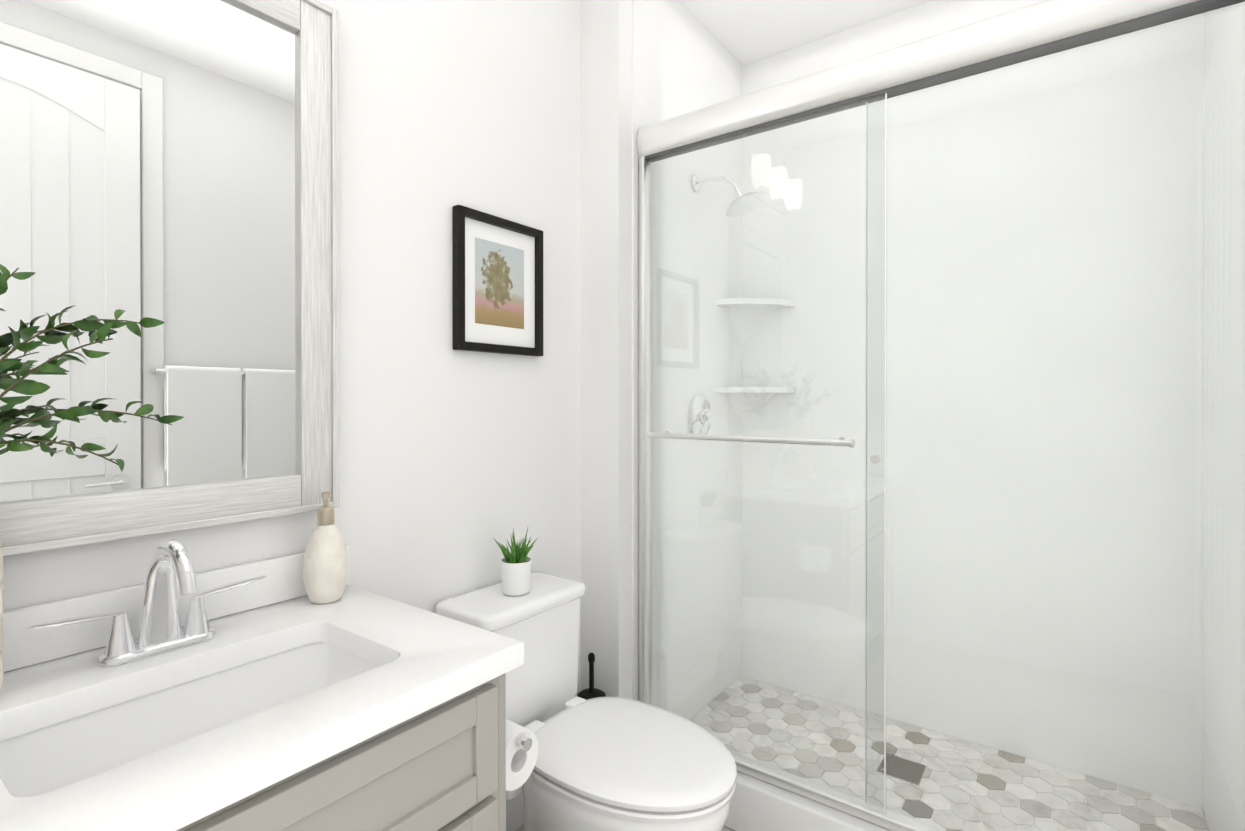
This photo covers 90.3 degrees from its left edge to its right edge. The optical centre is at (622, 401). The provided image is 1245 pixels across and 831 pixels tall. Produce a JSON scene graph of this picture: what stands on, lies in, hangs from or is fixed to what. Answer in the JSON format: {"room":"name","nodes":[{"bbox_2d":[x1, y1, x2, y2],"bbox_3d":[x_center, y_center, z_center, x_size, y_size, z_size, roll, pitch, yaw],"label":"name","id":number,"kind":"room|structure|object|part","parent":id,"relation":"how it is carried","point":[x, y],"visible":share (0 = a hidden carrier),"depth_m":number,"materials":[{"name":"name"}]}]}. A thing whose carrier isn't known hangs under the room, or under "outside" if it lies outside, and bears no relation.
{"room":"bathroom","nodes":[
{"label":"bathroom","id":0,"kind":"room"},
{"bbox_2d":[0,0,580,695],"bbox_3d":[-0.688,-0.094,1.356,0.100,2.650,1.730,0,0,36],"label":"wall","id":1,"kind":"structure","parent":0,"point":[456,466],"depth_m":1.57,"materials":[{"name":"white paint"}]},
{"bbox_2d":[0,0,339,556],"bbox_3d":[-0.809,-0.303,1.073,0.036,1.060,0.643,0,0,36],"label":"mirror","id":2,"kind":"object","parent":1,"relation":"attached to","point":[173,165],"visible":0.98,"depth_m":1.09,"materials":[{"name":"clear glass"}]},
{"bbox_2d":[0,544,348,671],"bbox_3d":[-0.844,0.358,1.039,0.020,0.088,0.803,0,0,36],"label":"backsplash","id":3,"kind":"structure","parent":1,"relation":"attached to","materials":[{"name":"white stone"}]},
{"bbox_2d":[453,205,542,355],"bbox_3d":[-0.338,-0.321,1.722,0.026,0.372,0.314,0,0,36],"label":"picture","id":4,"kind":"object","parent":1,"relation":"attached to","point":[497,284],"visible":0.96,"depth_m":1.71,"materials":[{"name":"black wood"}]},
{"bbox_2d":[475,237,523,328],"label":"art","id":5,"kind":"object","parent":4,"relation":"attached to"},
{"bbox_2d":[506,794,523,830],"bbox_3d":[-0.370,1.175,1.698,0.014,0.110,0.808,0,0,36],"label":"baseboard","id":6,"kind":"structure","parent":1,"relation":"attached to","point":[514,815],"depth_m":1.77,"materials":[{"name":"white paint"}]},
{"bbox_2d":[515,824,733,830],"bbox_3d":[0.077,1.263,0.849,1.940,0.060,1.810,0,0,36],"label":"floor","id":7,"kind":"structure","parent":0,"point":[520,828],"depth_m":1.78,"materials":[{"name":"tile"}]},
{"bbox_2d":[0,540,537,830],"bbox_3d":[-0.595,0.725,0.925,0.557,1.014,0.912,0,0,36],"label":"bathroom vanity","id":8,"kind":"object","parent":7,"relation":"on","point":[174,691],"visible":1,"depth_m":0.93,"materials":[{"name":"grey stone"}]},
{"bbox_2d":[0,264,183,690],"bbox_3d":[-0.801,0.105,0.823,0.272,0.595,0.384,0,0,36],"label":"vase","id":9,"kind":"object","parent":8,"relation":"on","point":[23,385],"visible":1,"depth_m":0.86,"materials":[{"name":"ceramic"}]},
{"bbox_2d":[27,540,266,666],"bbox_3d":[-0.709,0.310,0.976,0.156,0.184,0.320,0,0,36],"label":"faucet","id":10,"kind":"object","parent":8,"relation":"on","point":[161,642],"depth_m":0.99,"materials":[{"name":"silver metal"}]},
{"bbox_2d":[0,642,378,796],"bbox_3d":[-0.584,0.514,0.884,0.330,0.145,0.510,0,0,36],"label":"sink","id":11,"kind":"object","parent":8,"relation":"in","point":[58,751],"depth_m":0.95,"materials":[{"name":"white ceramic"}]},
{"bbox_2d":[303,492,348,603],"bbox_3d":[-0.599,0.291,1.251,0.084,0.219,0.084,0,0,36],"label":"soap dispenser","id":12,"kind":"object","parent":8,"relation":"on","point":[325,567],"visible":1,"depth_m":1.22,"materials":[{"name":"ceramic"}]},
{"bbox_2d":[436,572,736,830],"bbox_3d":[-0.079,0.865,1.475,0.733,0.729,0.388,0,0,36],"label":"toilet","id":13,"kind":"object","parent":7,"relation":"on","point":[613,764],"visible":0.75,"depth_m":1.41,"materials":[{"name":"white ceramic"}]},
{"bbox_3d":[-0.284,0.517,1.632,0.216,0.034,0.376,0,0,36],"label":"tank lid","id":14,"kind":"part","parent":13,"relation":"part of","materials":[{"name":"white ceramic"}]},
{"bbox_2d":[494,528,536,595],"bbox_3d":[-0.269,0.413,1.623,0.101,0.172,0.109,0,0,36],"label":"potted plant","id":15,"kind":"object","parent":13,"relation":"on","point":[516,565],"visible":1,"depth_m":1.59,"materials":[{"name":"white"}]},
{"bbox_3d":[-0.278,0.456,1.621,0.082,0.085,0.082,0,0,36],"label":"pot","id":16,"kind":"part","parent":15,"relation":"part of","materials":[{"name":"white ceramic"}]},
{"bbox_3d":[-0.286,0.679,1.634,0.200,0.289,0.356,0,0,36],"label":"tank","id":17,"kind":"part","parent":13,"relation":"part of","materials":[{"name":"white ceramic"}]},
{"bbox_3d":[0.019,0.795,1.411,0.499,0.053,0.376,0,0,36],"label":"seat lid","id":18,"kind":"part","parent":13,"relation":"part of","materials":[{"name":"white plastic"}]},
{"bbox_3d":[0.025,0.815,1.406,0.479,0.017,0.372,0,0,36],"label":"seat","id":19,"kind":"part","parent":13,"relation":"part of","materials":[{"name":"white plastic"}]},
{"bbox_2d":[577,652,605,699],"bbox_3d":[-0.096,1.001,1.914,0.092,0.451,0.092,0,0,36],"label":"toilet brush","id":20,"kind":"object","parent":7,"relation":"on","point":[591,691],"visible":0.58,"depth_m":1.91,"materials":[{"name":"black plastic"}]},
{"bbox_2d":[724,771,890,830],"bbox_3d":[0.644,1.155,1.605,1.438,0.150,0.119,0,0,36],"label":"shower curb","id":21,"kind":"structure","parent":7,"relation":"on","point":[756,804],"depth_m":1.70,"materials":[{"name":"white stone"}]},
{"bbox_2d":[637,0,1244,830],"bbox_3d":[0.632,0.096,1.583,1.436,1.967,0.106,0,0,36],"label":"shower enclosure","id":22,"kind":"object","parent":21,"relation":"on","point":[1025,34],"visible":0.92,"depth_m":1.54,"materials":[{"name":"clear glass"}]},
{"bbox_3d":[0.373,0.127,1.787,0.729,1.842,0.006,0,0,36],"label":"glass","id":23,"kind":"part","parent":22,"relation":"part of","materials":[{"name":"clear glass"}]},
{"bbox_3d":[0.924,0.129,1.407,0.709,1.842,0.006,0,0,36],"label":"glass","id":24,"kind":"part","parent":22,"relation":"part of","materials":[{"name":"clear glass"}]},
{"bbox_2d":[677,0,930,65],"bbox_3d":[0.340,-1.448,1.197,1.940,0.060,2.700,0,0,36],"label":"ceiling","id":25,"kind":"structure","parent":0,"point":[743,32],"depth_m":2.30,"materials":[{"name":"white paint"}]},
{"bbox_2d":[690,678,1203,830],"bbox_3d":[0.884,1.201,1.931,1.440,0.056,0.690,0,0,36],"label":"shower pan","id":26,"kind":"object","parent":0,"point":[947,771],"depth_m":1.93,"materials":[{"name":"white tile"}]},
{"bbox_2d":[690,676,1207,830],"bbox_3d":[0.884,1.174,1.931,1.438,0.010,0.688,0,0,36],"label":"floor","id":27,"kind":"structure","parent":26,"relation":"on","point":[1048,808],"depth_m":1.95,"materials":[{"name":"tile"}]},
{"bbox_2d":[877,753,926,785],"bbox_3d":[0.888,1.169,1.971,0.124,0.007,0.124,0,0,36],"label":"floor drain","id":28,"kind":"object","parent":27,"relation":"in","point":[899,770],"depth_m":1.96,"materials":[{"name":"silver metal"}]},
{"bbox_3d":[1.119,-0.097,2.246,1.452,2.650,0.094,0,0,36],"label":"wall","id":29,"kind":"structure","parent":0,"visible":0},
{"bbox_2d":[742,0,1204,807],"bbox_3d":[1.090,-0.097,2.206,1.440,2.650,0.006,0,0,36],"label":"wall surround","id":30,"kind":"object","parent":29,"relation":"attached to","point":[898,28],"visible":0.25,"depth_m":2.08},
{"bbox_2d":[716,387,795,425],"bbox_3d":[0.533,0.023,2.465,0.235,0.162,0.235,0,0,36],"label":"shower shelf","id":31,"kind":"object","parent":30,"relation":"attached to","point":[745,399],"depth_m":2.54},
{"bbox_2d":[716,298,795,344],"bbox_3d":[0.533,-0.322,2.464,0.235,0.162,0.235,0,0,36],"label":"shower shelf","id":32,"kind":"object","parent":30,"relation":"attached to","point":[750,307],"depth_m":2.53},
{"label":"outside","id":33,"kind":"structure","parent":0,"visible":0},
{"bbox_2d":[581,0,631,698],"bbox_3d":[0.173,-0.098,2.398,0.254,2.650,0.970,0,0,36],"label":"wall","id":34,"kind":"structure","parent":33,"point":[606,325],"depth_m":1.97,"materials":[{"name":"white paint"}]},
{"bbox_2d":[632,0,741,719],"bbox_3d":[0.271,-0.098,2.312,0.006,2.650,0.804,0,0,36],"label":"wall surround","id":35,"kind":"object","parent":34,"relation":"attached to","point":[684,61],"visible":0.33,"depth_m":2.26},
{"bbox_2d":[688,394,714,433],"bbox_3d":[0.312,0.057,2.310,0.062,0.170,0.178,0,0,36],"label":"shower valve","id":36,"kind":"object","parent":35,"relation":"attached to","point":[696,420],"depth_m":2.29,"materials":[{"name":"silver metal"}]},
{"bbox_2d":[691,175,762,217],"bbox_3d":[0.376,-0.753,2.228,0.260,0.178,0.140,0,0,36],"label":"shower head","id":37,"kind":"object","parent":35,"relation":"attached to","point":[740,204],"depth_m":2.20},
{"bbox_3d":[1.540,-0.094,1.394,0.234,2.650,0.970,0,0,36],"label":"wall","id":38,"kind":"structure","parent":33,"visible":0},
{"bbox_2d":[1202,2,1244,830],"bbox_3d":[1.437,-0.094,1.456,0.006,2.650,0.804,0,0,36],"label":"wall surround","id":39,"kind":"object","parent":38,"relation":"attached to","point":[1233,277],"depth_m":1.52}
]}

